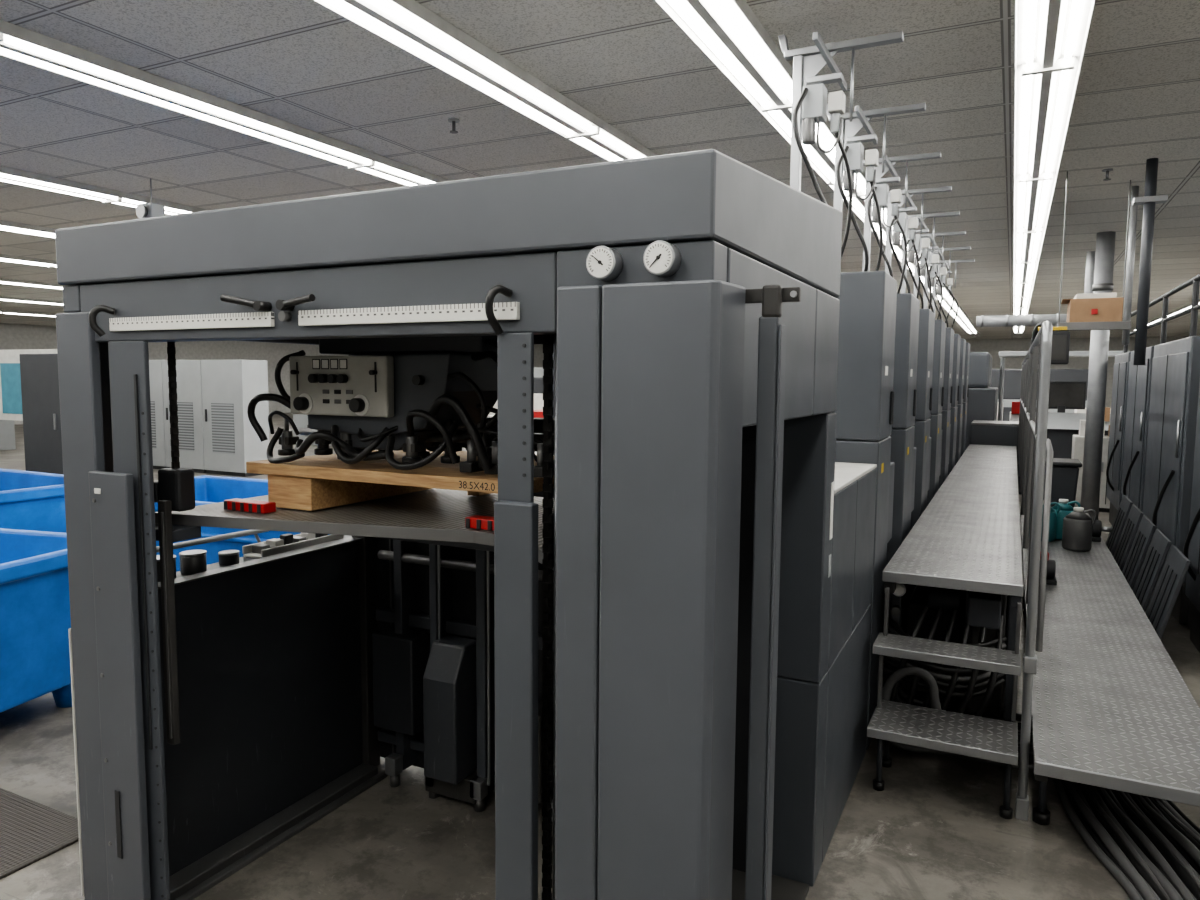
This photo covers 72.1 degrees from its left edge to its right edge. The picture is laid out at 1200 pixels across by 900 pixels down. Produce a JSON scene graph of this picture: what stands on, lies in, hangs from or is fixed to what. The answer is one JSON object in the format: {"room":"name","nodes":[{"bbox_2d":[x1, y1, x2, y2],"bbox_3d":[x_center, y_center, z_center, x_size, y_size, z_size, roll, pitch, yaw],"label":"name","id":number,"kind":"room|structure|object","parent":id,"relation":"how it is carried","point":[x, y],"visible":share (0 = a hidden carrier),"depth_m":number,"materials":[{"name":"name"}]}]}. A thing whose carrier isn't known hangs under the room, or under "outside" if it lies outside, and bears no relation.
{"room":"print shop","nodes":[
{"label":"print shop","id":0,"kind":"room"},
{"bbox_2d":[0,323,347,424],"bbox_3d":[-18.392,-2.378,25.843,0.100,3.150,38.000,3,6,26],"label":"wall","id":1,"kind":"structure","parent":0,"point":[12,336],"depth_m":32.09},
{"bbox_2d":[0,0,1199,338],"bbox_3d":[-1.785,-3.147,17.456,37.000,0.100,38.000,3,6,26],"label":"ceiling","id":2,"kind":"structure","parent":0,"point":[302,63],"depth_m":4.83,"materials":[{"name":"tile"}]},
{"bbox_2d":[0,220,55,237],"bbox_3d":[-2.052,-2.995,16.709,0.290,0.074,33.635,3,6,26],"label":"fluorescent light fixture","id":3,"kind":"object","parent":2,"relation":"attached to","point":[4,225],"visible":0.02,"depth_m":8.63,"materials":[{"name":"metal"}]},
{"bbox_2d":[0,310,55,316],"bbox_3d":[-13.772,-3.595,22.531,0.290,0.074,33.635,3,6,26],"label":"fluorescent light fixture","id":4,"kind":"object","parent":2,"relation":"attached to","point":[1,311],"visible":0.1,"depth_m":20.86,"materials":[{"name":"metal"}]},
{"bbox_2d":[0,254,56,267],"bbox_3d":[-4.378,-3.115,17.864,0.290,0.074,33.635,3,6,26],"label":"fluorescent light fixture","id":5,"kind":"object","parent":2,"relation":"attached to","point":[3,257],"visible":0.06,"depth_m":11.07,"materials":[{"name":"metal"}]},
{"bbox_2d":[0,296,62,304],"bbox_3d":[-10.193,-3.412,20.753,0.290,0.074,33.635,3,6,26],"label":"fluorescent light fixture","id":6,"kind":"object","parent":2,"relation":"attached to","point":[2,298],"visible":0.03,"depth_m":17.17,"materials":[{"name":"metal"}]},
{"bbox_2d":[0,278,67,288],"bbox_3d":[-7.062,-3.252,19.198,0.290,0.074,33.635,3,6,26],"label":"fluorescent light fixture","id":7,"kind":"object","parent":2,"relation":"attached to","point":[2,280],"visible":0.02,"depth_m":13.90,"materials":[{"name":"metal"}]},
{"bbox_2d":[0,166,207,214],"bbox_3d":[0.095,-2.886,15.642,0.290,0.074,33.635,3,6,26],"label":"fluorescent light fixture","id":8,"kind":"object","parent":2,"relation":"attached to","point":[9,175],"visible":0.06,"depth_m":6.79,"materials":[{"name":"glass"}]},
{"bbox_2d":[102,197,121,202],"bbox_3d":[-4.194,-2.155,7.084,0.220,0.045,0.035,3,6,26],"label":"socket","id":9,"kind":"object","parent":8,"relation":"attached to","point":[115,199],"depth_m":7.06,"materials":[{"name":"white plastic"}]},
{"bbox_2d":[136,178,164,218],"bbox_3d":[-3.579,-1.990,6.540,0.160,0.330,0.160,3,6,26],"label":"security camera","id":10,"kind":"object","parent":2,"relation":"hanging from","point":[144,210],"visible":0.81,"depth_m":6.50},
{"bbox_2d":[0,20,450,185],"bbox_3d":[2.600,-2.757,14.397,0.290,0.074,33.635,3,6,26],"label":"fluorescent light fixture","id":11,"kind":"object","parent":2,"relation":"attached to","point":[18,43],"visible":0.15,"depth_m":4.54,"materials":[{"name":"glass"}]},
{"bbox_2d":[348,159,374,168],"bbox_3d":[-1.690,-2.027,5.840,0.220,0.045,0.035,3,6,26],"label":"socket","id":12,"kind":"object","parent":11,"relation":"attached to","point":[370,163],"depth_m":5.82,"materials":[{"name":"white plastic"}]},
{"bbox_2d":[448,118,459,133],"bbox_3d":[-0.885,-1.962,4.991,0.070,0.075,0.070,3,6,26],"label":"sprinkler","id":13,"kind":"object","parent":2,"relation":"attached to","point":[452,120],"depth_m":4.98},
{"bbox_2d":[313,0,841,272],"bbox_3d":[4.183,-2.676,13.610,0.290,0.074,33.635,3,6,26],"label":"fluorescent light fixture","id":14,"kind":"object","parent":2,"relation":"attached to","point":[408,25],"visible":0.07,"depth_m":4.04,"materials":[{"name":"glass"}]},
{"bbox_2d":[566,126,599,138],"bbox_3d":[-0.106,-1.946,5.053,0.220,0.045,0.035,3,6,26],"label":"socket","id":15,"kind":"object","parent":14,"relation":"attached to","point":[596,130],"depth_m":5.04,"materials":[{"name":"white plastic"}]},
{"bbox_2d":[654,0,792,144],"bbox_3d":[0.849,-1.873,4.138,0.322,0.074,2.206,3,6,26],"label":"fluorescent light fixture","id":16,"kind":"object","parent":2,"relation":"attached to","point":[734,43],"depth_m":3.79,"materials":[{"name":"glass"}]},
{"bbox_2d":[761,99,791,111],"bbox_3d":[0.994,-1.890,4.506,0.220,0.045,0.035,3,6,26],"label":"socket","id":17,"kind":"object","parent":16,"relation":"attached to","point":[771,106],"depth_m":4.51,"materials":[{"name":"white plastic"}]},
{"bbox_2d":[802,117,835,190],"bbox_3d":[1.555,-1.991,5.548,0.322,0.074,1.854,3,6,26],"label":"fluorescent light fixture","id":18,"kind":"object","parent":2,"relation":"attached to","point":[822,163],"depth_m":5.52,"materials":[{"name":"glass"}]},
{"bbox_2d":[846,190,864,197],"bbox_3d":[2.067,-2.069,6.646,0.220,0.045,0.035,3,6,26],"label":"socket","id":19,"kind":"object","parent":18,"relation":"attached to","point":[860,193],"depth_m":6.62,"materials":[{"name":"white plastic"}]},
{"bbox_2d":[976,251,1095,327],"bbox_3d":[5.366,-1.964,10.158,1.290,0.876,0.152,3,6,26],"label":"ventilation duct","id":20,"kind":"object","parent":2,"relation":"hanging from","point":[1031,320],"visible":0.64,"depth_m":10.14,"materials":[{"name":"metal"}]},
{"bbox_2d":[1013,0,1095,336],"bbox_3d":[6.429,-2.562,12.495,0.290,0.074,33.635,3,6,26],"label":"fluorescent light fixture","id":21,"kind":"object","parent":2,"relation":"attached to","point":[1051,36],"visible":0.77,"depth_m":4.59,"materials":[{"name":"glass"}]},
{"bbox_2d":[1016,259,1035,263],"bbox_3d":[5.356,-2.368,10.356,0.220,0.045,0.035,3,6,26],"label":"socket","id":22,"kind":"object","parent":21,"relation":"attached to","point":[1021,261],"depth_m":10.36,"materials":[{"name":"white plastic"}]},
{"bbox_2d":[1017,227,1041,233],"bbox_3d":[4.284,-2.189,8.216,0.220,0.045,0.035,3,6,26],"label":"socket","id":23,"kind":"object","parent":21,"relation":"attached to","point":[1024,230],"depth_m":8.21,"materials":[{"name":"white plastic"}]},
{"bbox_2d":[1019,172,1052,181],"bbox_3d":[3.212,-2.010,6.077,0.220,0.045,0.035,3,6,26],"label":"socket","id":24,"kind":"object","parent":21,"relation":"attached to","point":[1043,175],"depth_m":6.07,"materials":[{"name":"white plastic"}]},
{"bbox_2d":[1022,57,1074,75],"bbox_3d":[2.139,-1.831,3.937,0.220,0.045,0.035,3,6,26],"label":"socket","id":25,"kind":"object","parent":21,"relation":"attached to","point":[1059,65],"depth_m":3.93,"materials":[{"name":"white plastic"}]},
{"bbox_2d":[1055,171,1131,330],"bbox_3d":[3.768,-1.488,6.271,0.470,1.170,0.530,3,6,26],"label":"shelf","id":26,"kind":"object","parent":2,"relation":"hanging from","point":[1115,325],"visible":0.91,"depth_m":6.12,"materials":[{"name":"metal"}]},
{"bbox_2d":[1061,293,1123,321],"bbox_3d":[3.761,-1.077,6.323,0.390,0.219,0.404,3,6,26],"label":"cardboard box","id":27,"kind":"object","parent":26,"relation":"on","point":[1089,307],"visible":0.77,"depth_m":6.14,"materials":[{"name":"cardboard"}]},
{"bbox_2d":[1168,303,1191,316],"bbox_3d":[11.940,-2.913,16.995,0.167,0.074,3.547,3,6,26],"label":"fluorescent light fixture","id":28,"kind":"object","parent":2,"relation":"attached to","point":[1183,308],"depth_m":17.32,"materials":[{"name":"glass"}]},
{"bbox_2d":[0,413,1199,899],"bbox_3d":[-1.810,0.090,17.739,37.000,0.100,38.000,3,6,26],"label":"floor","id":29,"kind":"structure","parent":0,"point":[936,830],"depth_m":2.86,"materials":[{"name":"concrete"}]},
{"bbox_2d":[0,420,15,450],"bbox_3d":[-13.881,-0.888,16.966,2.500,1.800,2.020,3,6,26],"label":"machine","id":30,"kind":"object","parent":29,"relation":"on","point":[7,427],"visible":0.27,"depth_m":17.22,"materials":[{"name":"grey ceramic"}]},
{"bbox_2d":[0,349,56,420],"bbox_3d":[-9.079,-0.535,12.493,3.000,1.950,0.058,3,6,26],"label":"poster board","id":31,"kind":"object","parent":29,"relation":"on","point":[10,378],"visible":0.3,"depth_m":12.26,"materials":[{"name":"white plastic"}]},
{"bbox_2d":[0,363,22,413],"bbox_3d":[-8.685,-0.911,12.235,0.700,0.750,0.007,3,6,26],"label":"poster","id":32,"kind":"object","parent":31,"relation":"attached to","point":[10,378],"depth_m":12.28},
{"bbox_2d":[0,468,65,532],"bbox_3d":[-4.484,0.635,5.889,1.600,0.840,1.100,3,6,26],"label":"cart","id":33,"kind":"object","parent":29,"relation":"on","point":[29,500],"visible":0.23,"depth_m":5.59,"materials":[{"name":"plastic"}]},
{"bbox_2d":[0,528,71,712],"bbox_3d":[-3.186,0.848,3.799,1.500,0.800,1.050,2,5,14],"label":"plastic bin","id":34,"kind":"object","parent":29,"relation":"on","point":[35,619],"visible":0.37,"depth_m":3.68,"materials":[{"name":"plastic"}]},
{"bbox_2d":[0,788,78,878],"bbox_3d":[-2.361,1.326,2.921,1.100,0.012,0.500,3,6,26],"label":"rubber floor mat","id":35,"kind":"object","parent":29,"relation":"on","point":[31,831],"visible":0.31,"depth_m":2.86,"materials":[{"name":"grey"}]},
{"bbox_2d":[19,354,62,473],"bbox_3d":[-6.969,-0.316,10.745,0.850,1.850,0.620,3,6,26],"label":"tall cabinet","id":36,"kind":"object","parent":29,"relation":"on","point":[39,375],"visible":0.41,"depth_m":10.47,"materials":[{"name":"metal"}]},
{"bbox_2d":[149,360,268,476],"bbox_3d":[-6.751,-0.573,13.756,2.840,1.840,0.520,3,6,26],"label":"tall cabinet","id":37,"kind":"object","parent":29,"relation":"on","point":[216,435],"visible":0.75,"depth_m":13.26,"materials":[{"name":"white metal"}]},
{"bbox_2d":[150,401,155,448],"bbox_3d":[-7.707,-0.428,13.973,0.510,0.800,0.007,3,6,26],"label":"vent","id":38,"kind":"object","parent":37,"relation":"attached to","point":[153,403],"depth_m":13.87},
{"bbox_2d":[177,402,193,450],"bbox_3d":[-6.857,-0.385,13.550,0.510,0.800,0.007,3,6,26],"label":"vent","id":39,"kind":"object","parent":37,"relation":"attached to","point":[185,411],"depth_m":13.51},
{"bbox_2d":[211,403,234,453],"bbox_3d":[-6.007,-0.342,13.128,0.510,0.800,0.007,3,6,26],"label":"vent","id":40,"kind":"object","parent":37,"relation":"attached to","point":[222,414],"depth_m":13.12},
{"bbox_2d":[154,475,330,571],"bbox_3d":[-2.247,0.691,5.334,1.900,0.860,1.000,3,5,22],"label":"cart","id":41,"kind":"object","parent":29,"relation":"on","point":[208,489],"visible":0.07,"depth_m":5.82,"materials":[{"name":"plastic"}]},
{"bbox_2d":[293,414,331,445],"bbox_3d":[-5.386,-0.989,19.430,3.000,1.700,2.020,3,6,26],"label":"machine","id":42,"kind":"object","parent":29,"relation":"on","point":[300,420],"visible":0.02,"depth_m":19.13,"materials":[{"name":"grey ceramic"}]},
{"bbox_2d":[55,149,876,899],"bbox_3d":[-0.191,0.290,2.902,2.185,2.114,2.200,3,6,26],"label":"press","id":43,"kind":"object","parent":29,"relation":"on","point":[662,647],"visible":0.99,"depth_m":2.13,"materials":[{"name":"grey paint"}]},
{"bbox_2d":[157,555,175,581],"bbox_3d":[-1.401,0.378,2.641,0.078,0.073,0.078,3,6,26],"label":"can","id":44,"kind":"object","parent":43,"relation":"on","point":[158,556],"visible":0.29,"depth_m":2.61,"materials":[{"name":"metal"}]},
{"bbox_2d":[179,549,206,574],"bbox_3d":[-1.352,0.372,2.739,0.083,0.068,0.083,3,6,26],"label":"can","id":45,"kind":"object","parent":43,"relation":"on","point":[191,561],"visible":0.96,"depth_m":2.71,"materials":[{"name":"metal"}]},
{"bbox_2d":[218,550,239,565],"bbox_3d":[-1.290,0.374,2.865,0.068,0.043,0.068,3,6,26],"label":"knob","id":46,"kind":"object","parent":43,"relation":"on","point":[226,557],"visible":0.94,"depth_m":2.84,"materials":[{"name":"metal"}]},
{"bbox_2d":[242,533,343,558],"bbox_3d":[-1.158,0.344,3.133,0.105,0.059,0.400,3,6,26],"label":"metal tray","id":47,"kind":"object","parent":43,"relation":"on","point":[286,542],"visible":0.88,"depth_m":3.05,"materials":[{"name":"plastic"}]},
{"bbox_2d":[246,449,553,510],"bbox_3d":[-0.498,0.102,2.607,1.000,0.135,0.651,3,6,26],"label":"wooden pallet","id":48,"kind":"object","parent":43,"relation":"on","point":[315,482],"visible":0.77,"depth_m":2.46,"materials":[{"name":"brown wood"}]},
{"bbox_2d":[55,149,841,297],"bbox_3d":[-0.399,-0.601,2.432,1.950,0.262,1.210,3,6,26],"label":"hood","id":49,"kind":"object","parent":43,"relation":"attached to","point":[701,198],"depth_m":1.77,"materials":[{"name":"grey paint"}]},
{"bbox_2d":[489,393,543,414],"bbox_3d":[-1.535,-0.398,15.318,1.100,1.300,0.800,3,6,26],"label":"machine","id":50,"kind":"object","parent":29,"relation":"on","point":[538,398],"visible":0.02,"depth_m":15.02,"materials":[{"name":"white"}]},
{"bbox_2d":[534,410,542,417],"bbox_3d":[-0.460,0.043,11.227,1.100,1.150,0.800,3,6,26],"label":"machine","id":51,"kind":"object","parent":29,"relation":"on","point":[537,413],"visible":0.02,"depth_m":10.96,"materials":[{"name":"red"}]},
{"bbox_2d":[534,377,543,393],"bbox_3d":[-1.361,-0.830,18.548,3.000,1.600,2.020,3,6,26],"label":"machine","id":52,"kind":"object","parent":29,"relation":"on","point":[538,381],"visible":0.02,"depth_m":17.42,"materials":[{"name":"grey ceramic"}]},
{"bbox_2d":[534,368,543,376],"bbox_3d":[-0.469,-1.616,25.887,4.000,1.900,2.020,3,6,26],"label":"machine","id":53,"kind":"object","parent":29,"relation":"on","point":[538,372],"visible":0.02,"depth_m":25.48,"materials":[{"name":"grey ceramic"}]},
{"bbox_2d":[553,271,896,749],"bbox_3d":[0.671,0.209,4.268,1.625,2.050,0.978,3,6,26],"label":"printing press unit","id":54,"kind":"object","parent":29,"relation":"on","point":[864,411],"visible":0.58,"depth_m":3.49,"materials":[{"name":"black metal"}]},
{"bbox_2d":[778,31,903,258],"bbox_3d":[0.996,-1.286,3.594,0.441,1.048,0.501,-1,5,-15],"label":"bracket","id":55,"kind":"object","parent":54,"relation":"on","point":[809,91],"visible":0.8,"depth_m":3.54,"materials":[{"name":"metal"}]},
{"bbox_2d":[883,293,919,676],"bbox_3d":[1.117,0.134,5.159,1.625,2.050,1.018,3,6,26],"label":"printing press unit","id":56,"kind":"object","parent":29,"relation":"on","point":[903,451],"visible":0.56,"depth_m":4.37,"materials":[{"name":"black metal"}]},
{"bbox_2d":[827,102,925,271],"bbox_3d":[1.434,-1.359,4.468,0.441,1.048,0.501,-1,5,-15],"label":"frame","id":57,"kind":"object","parent":56,"relation":"on","point":[854,150],"visible":0.8,"depth_m":4.41,"materials":[{"name":"metal"}]},
{"bbox_2d":[907,309,934,613],"bbox_3d":[1.573,0.058,6.069,1.625,2.050,1.018,3,6,26],"label":"printing press unit","id":58,"kind":"object","parent":29,"relation":"on","point":[922,439],"visible":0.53,"depth_m":5.27,"materials":[{"name":"black metal"}]},
{"bbox_2d":[863,152,940,293],"bbox_3d":[1.890,-1.435,5.377,0.441,1.048,0.501,-1,5,-15],"label":"frame","id":59,"kind":"object","parent":58,"relation":"on","point":[881,189],"visible":0.66,"depth_m":5.31,"materials":[{"name":"metal"}]},
{"bbox_2d":[927,319,945,505],"bbox_3d":[2.029,-0.018,6.978,1.625,2.050,1.018,3,6,26],"label":"printing press unit","id":60,"kind":"object","parent":29,"relation":"on","point":[940,325],"visible":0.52,"depth_m":6.18,"materials":[{"name":"black metal"}]},
{"bbox_2d":[885,186,951,298],"bbox_3d":[2.346,-1.511,6.286,0.441,1.048,0.501,-1,5,-15],"label":"frame","id":61,"kind":"object","parent":60,"relation":"on","point":[912,222],"visible":0.66,"depth_m":6.22,"materials":[{"name":"metal"}]},
{"bbox_2d":[867,587,1021,818],"bbox_3d":[1.333,0.964,3.207,0.533,0.740,0.374,3,6,26],"label":"steps","id":62,"kind":"structure","parent":29,"relation":"on","point":[985,738],"depth_m":3.19,"materials":[{"name":"metal"}]},
{"bbox_2d":[939,327,953,487],"bbox_3d":[2.485,-0.094,7.888,1.625,2.050,1.018,3,6,26],"label":"printing press unit","id":63,"kind":"object","parent":29,"relation":"on","point":[949,339],"visible":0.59,"depth_m":7.09,"materials":[{"name":"black metal"}]},
{"bbox_2d":[899,211,959,308],"bbox_3d":[2.801,-1.587,7.196,0.441,1.048,0.501,-1,5,-15],"label":"frame","id":64,"kind":"object","parent":63,"relation":"on","point":[926,241],"visible":0.61,"depth_m":7.13,"materials":[{"name":"metal"}]},
{"bbox_2d":[875,444,1033,770],"bbox_3d":[3.264,0.633,6.822,0.796,0.800,7.815,3,6,26],"label":"walkway","id":65,"kind":"object","parent":29,"relation":"on","point":[961,564],"visible":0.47,"depth_m":3.69,"materials":[{"name":"metal"}]},
{"bbox_2d":[948,334,960,474],"bbox_3d":[2.940,-0.170,8.797,1.625,2.050,1.018,3,6,26],"label":"printing press unit","id":66,"kind":"object","parent":29,"relation":"on","point":[957,338],"visible":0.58,"depth_m":8.00,"materials":[{"name":"black metal"}]},
{"bbox_2d":[913,231,965,318],"bbox_3d":[3.257,-1.663,8.105,0.441,1.048,0.501,-1,5,-15],"label":"frame","id":67,"kind":"object","parent":66,"relation":"on","point":[935,258],"visible":0.68,"depth_m":8.04,"materials":[{"name":"metal"}]},
{"bbox_2d":[955,339,965,464],"bbox_3d":[3.396,-0.246,9.706,1.625,2.050,1.018,3,6,26],"label":"printing press unit","id":68,"kind":"object","parent":29,"relation":"on","point":[963,341],"visible":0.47,"depth_m":8.91,"materials":[{"name":"black metal"}]},
{"bbox_2d":[923,246,970,322],"bbox_3d":[3.713,-1.740,9.014,0.441,1.048,0.501,-1,5,-15],"label":"frame","id":69,"kind":"object","parent":68,"relation":"on","point":[943,271],"visible":0.59,"depth_m":8.96,"materials":[{"name":"metal"}]},
{"bbox_2d":[961,342,969,455],"bbox_3d":[3.847,-0.321,10.607,1.625,2.050,0.998,3,6,26],"label":"printing press unit","id":70,"kind":"object","parent":29,"relation":"on","point":[967,351],"visible":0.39,"depth_m":9.82,"materials":[{"name":"black metal"}]},
{"bbox_2d":[932,259,974,327],"bbox_3d":[4.168,-1.816,9.924,0.441,1.048,0.501,-1,5,-15],"label":"frame","id":71,"kind":"object","parent":70,"relation":"on","point":[936,292],"visible":0.64,"depth_m":9.86,"materials":[{"name":"metal"}]},
{"bbox_2d":[965,352,1018,467],"bbox_3d":[4.869,-0.411,12.006,2.200,2.000,2.980,3,6,26],"label":"printing press delivery","id":72,"kind":"object","parent":29,"relation":"on","point":[983,427],"visible":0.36,"depth_m":11.14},
{"bbox_2d":[968,352,991,387],"bbox_3d":[4.959,-1.202,12.444,1.700,0.499,1.600,3,6,26],"label":"hood","id":73,"kind":"object","parent":72,"relation":"attached to","point":[980,363],"depth_m":11.42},
{"bbox_2d":[1015,321,1053,820],"bbox_3d":[3.335,0.152,6.478,0.061,1.819,7.958,3,6,26],"label":"handrail","id":74,"kind":"object","parent":29,"relation":"on","point":[1028,428],"visible":1,"depth_m":2.98,"materials":[{"name":"metal"}]},
{"bbox_2d":[1030,321,1069,363],"bbox_3d":[3.242,-0.774,5.944,0.204,0.316,0.439,2,5,21],"label":"monitor","id":75,"kind":"object","parent":74,"relation":"attached to","point":[1060,339],"visible":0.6,"depth_m":5.74,"materials":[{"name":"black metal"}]},
{"bbox_2d":[990,369,1088,420],"bbox_3d":[10.713,-1.141,21.444,4.000,1.900,2.020,3,6,26],"label":"machine","id":76,"kind":"object","parent":29,"relation":"on","point":[1012,377],"visible":0.12,"depth_m":20.52,"materials":[{"name":"grey metal"}]},
{"bbox_2d":[1009,381,1110,494],"bbox_3d":[6.545,-0.170,11.693,1.340,1.600,0.917,3,6,26],"label":"console desk","id":77,"kind":"object","parent":29,"relation":"on","point":[1061,427],"visible":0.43,"depth_m":11.81,"materials":[{"name":"grey metal"}]},
{"bbox_2d":[1048,381,1086,412],"bbox_3d":[6.727,-0.672,12.007,0.600,0.650,0.120,3,6,26],"label":"monitor","id":78,"kind":"object","parent":77,"relation":"on","point":[1063,395],"depth_m":11.95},
{"bbox_2d":[998,351,1129,420],"bbox_3d":[6.581,-0.394,11.855,1.600,2.020,0.678,3,6,26],"label":"canopy","id":79,"kind":"object","parent":29,"relation":"on","point":[1002,355],"visible":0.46,"depth_m":11.79,"materials":[{"name":"grey metal"}]},
{"bbox_2d":[999,351,1129,357],"bbox_3d":[6.571,-1.363,11.735,1.600,0.070,0.600,3,6,26],"label":"lamp","id":80,"kind":"object","parent":79,"relation":"attached to","point":[1018,353],"depth_m":11.51,"materials":[{"name":"white"}]},
{"bbox_2d":[1071,435,1109,511],"bbox_3d":[6.309,0.293,10.286,0.730,0.920,0.465,3,6,26],"label":"base cabinet","id":81,"kind":"object","parent":29,"relation":"on","point":[1077,441],"visible":0.28,"depth_m":10.16,"materials":[{"name":"metal"}]},
{"bbox_2d":[1079,420,1104,436],"bbox_3d":[6.159,-0.274,10.320,0.260,0.199,0.255,3,6,26],"label":"box","id":82,"kind":"object","parent":81,"relation":"on","point":[1081,422],"visible":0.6,"depth_m":10.26,"materials":[{"name":"paper"}]},
{"bbox_2d":[1081,231,1115,519],"bbox_3d":[5.273,-0.699,8.740,0.169,3.150,0.169,3,6,26],"label":"column","id":83,"kind":"structure","parent":29,"relation":"on","point":[1105,241],"depth_m":8.69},
{"bbox_2d":[1092,283,1113,291],"bbox_3d":[5.280,-1.705,8.652,0.189,0.070,0.189,3,6,26],"label":"column collar","id":84,"kind":"structure","parent":83,"relation":"attached to","point":[1102,286],"depth_m":8.58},
{"bbox_2d":[1020,506,1199,824],"bbox_3d":[3.209,0.990,5.600,0.605,0.300,6.495,3,6,26],"label":"walkway","id":85,"kind":"object","parent":29,"relation":"on","point":[1112,709],"visible":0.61,"depth_m":3.43,"materials":[{"name":"metal"}]},
{"bbox_2d":[1029,500,1060,541],"bbox_3d":[3.628,0.575,6.754,0.198,0.328,0.198,0,5,-8],"label":"plastic jug","id":86,"kind":"object","parent":85,"relation":"on","point":[1053,514],"visible":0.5,"depth_m":6.67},
{"bbox_2d":[1039,552,1056,584],"bbox_3d":[2.856,0.762,5.309,0.160,0.199,0.235,3,6,26],"label":"pump","id":87,"kind":"object","parent":85,"relation":"on","point":[1051,564],"visible":0.26,"depth_m":5.29,"materials":[{"name":"black plastic"}]},
{"bbox_2d":[1030,457,1081,509],"bbox_3d":[4.058,0.385,7.420,0.440,0.598,0.440,3,6,26],"label":"waste bin","id":88,"kind":"object","parent":85,"relation":"on","point":[1065,472],"visible":0.38,"depth_m":7.19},
{"bbox_2d":[1052,499,1080,539],"bbox_3d":[3.830,0.571,6.822,0.198,0.328,0.198,0,5,-8],"label":"plastic jug","id":89,"kind":"object","parent":85,"relation":"on","point":[1066,508],"visible":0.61,"depth_m":6.75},
{"bbox_2d":[1062,507,1096,551],"bbox_3d":[3.700,0.608,6.385,0.198,0.328,0.198,0,5,-8],"label":"plastic jug","id":90,"kind":"object","parent":85,"relation":"on","point":[1077,525],"visible":1,"depth_m":6.31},
{"bbox_2d":[1092,520,1112,541],"bbox_3d":[4.075,0.659,6.762,0.220,0.169,0.140,3,6,26],"label":"motor","id":91,"kind":"object","parent":85,"relation":"on","point":[1097,526],"visible":0.52,"depth_m":6.71,"materials":[{"name":"metal"}]},
{"bbox_2d":[1106,352,1130,524],"bbox_3d":[6.253,-0.043,8.500,1.772,1.900,1.250,3,6,26],"label":"electrical cabinet","id":92,"kind":"object","parent":29,"relation":"on","point":[1114,470],"visible":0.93,"depth_m":8.67,"materials":[{"name":"black metal"}]},
{"bbox_2d":[1106,495,1132,555],"bbox_3d":[4.428,0.700,7.071,0.163,0.585,0.500,3,6,26],"label":"panel","id":93,"kind":"object","parent":29,"relation":"on","point":[1125,505],"visible":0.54,"depth_m":6.95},
{"bbox_2d":[1052,778,1199,899],"bbox_3d":[1.886,1.349,2.784,0.432,0.065,2.438,1,5,12],"label":"bundle","id":94,"kind":"object","parent":29,"relation":"on","point":[1149,845],"visible":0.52,"depth_m":2.83,"materials":[{"name":"black rubber"}]},
{"bbox_2d":[1113,504,1142,570],"bbox_3d":[4.151,0.747,6.518,0.163,0.585,0.500,3,6,26],"label":"panel","id":95,"kind":"object","parent":29,"relation":"on","point":[1134,518],"visible":0.66,"depth_m":6.41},
{"bbox_2d":[1121,346,1153,566],"bbox_3d":[5.638,0.060,7.273,1.772,1.900,1.498,3,6,26],"label":"electrical cabinet","id":96,"kind":"object","parent":29,"relation":"on","point":[1139,379],"visible":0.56,"depth_m":7.29,"materials":[{"name":"black metal"}]},
{"bbox_2d":[1122,515,1155,589],"bbox_3d":[3.874,0.793,5.965,0.163,0.585,0.500,3,6,26],"label":"panel","id":97,"kind":"object","parent":29,"relation":"on","point":[1146,529],"visible":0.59,"depth_m":5.86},
{"bbox_2d":[1133,529,1171,611],"bbox_3d":[3.597,0.839,5.413,0.163,0.585,0.500,3,6,26],"label":"panel","id":98,"kind":"object","parent":29,"relation":"on","point":[1159,547],"visible":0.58,"depth_m":5.31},
{"bbox_2d":[1146,545,1190,639],"bbox_3d":[3.320,0.885,4.860,0.163,0.585,0.500,3,6,26],"label":"panel","id":99,"kind":"object","parent":29,"relation":"on","point":[1176,566],"visible":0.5,"depth_m":4.77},
{"bbox_2d":[1143,336,1199,624],"bbox_3d":[4.912,0.181,5.824,1.772,1.900,1.748,3,6,26],"label":"electrical cabinet","id":100,"kind":"object","parent":29,"relation":"on","point":[1175,379],"visible":0.6,"depth_m":5.66,"materials":[{"name":"black metal"}]},
{"bbox_2d":[1183,382,1199,652],"bbox_3d":[4.253,0.291,4.510,1.772,1.900,1.198,3,6,26],"label":"electrical cabinet","id":101,"kind":"object","parent":29,"relation":"on","point":[1191,550],"visible":0.82,"depth_m":4.92,"materials":[{"name":"black metal"}]},
{"bbox_2d":[1123,274,1199,352],"bbox_3d":[4.589,-1.062,6.697,0.040,0.419,5.038,3,6,26],"label":"railing","id":102,"kind":"object","parent":101,"relation":"on","point":[1195,306],"visible":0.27,"depth_m":6.12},
{"bbox_2d":[534,336,1188,407],"bbox_3d":[6.714,-2.949,34.581,37.000,3.150,0.100,3,6,26],"label":"wall","id":103,"kind":"structure","parent":0,"point":[993,347],"depth_m":29.70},
{"bbox_2d":[1122,186,1138,344],"bbox_3d":[4.252,-1.474,6.607,0.049,1.250,0.049,3,6,26],"label":"pole","id":104,"kind":"object","parent":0,"point":[1135,189],"depth_m":6.59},
{"bbox_2d":[1132,158,1167,364],"bbox_3d":[3.850,-1.317,5.812,0.200,1.430,0.100,3,6,26],"label":"pole","id":105,"kind":"object","parent":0,"point":[1150,199],"depth_m":5.79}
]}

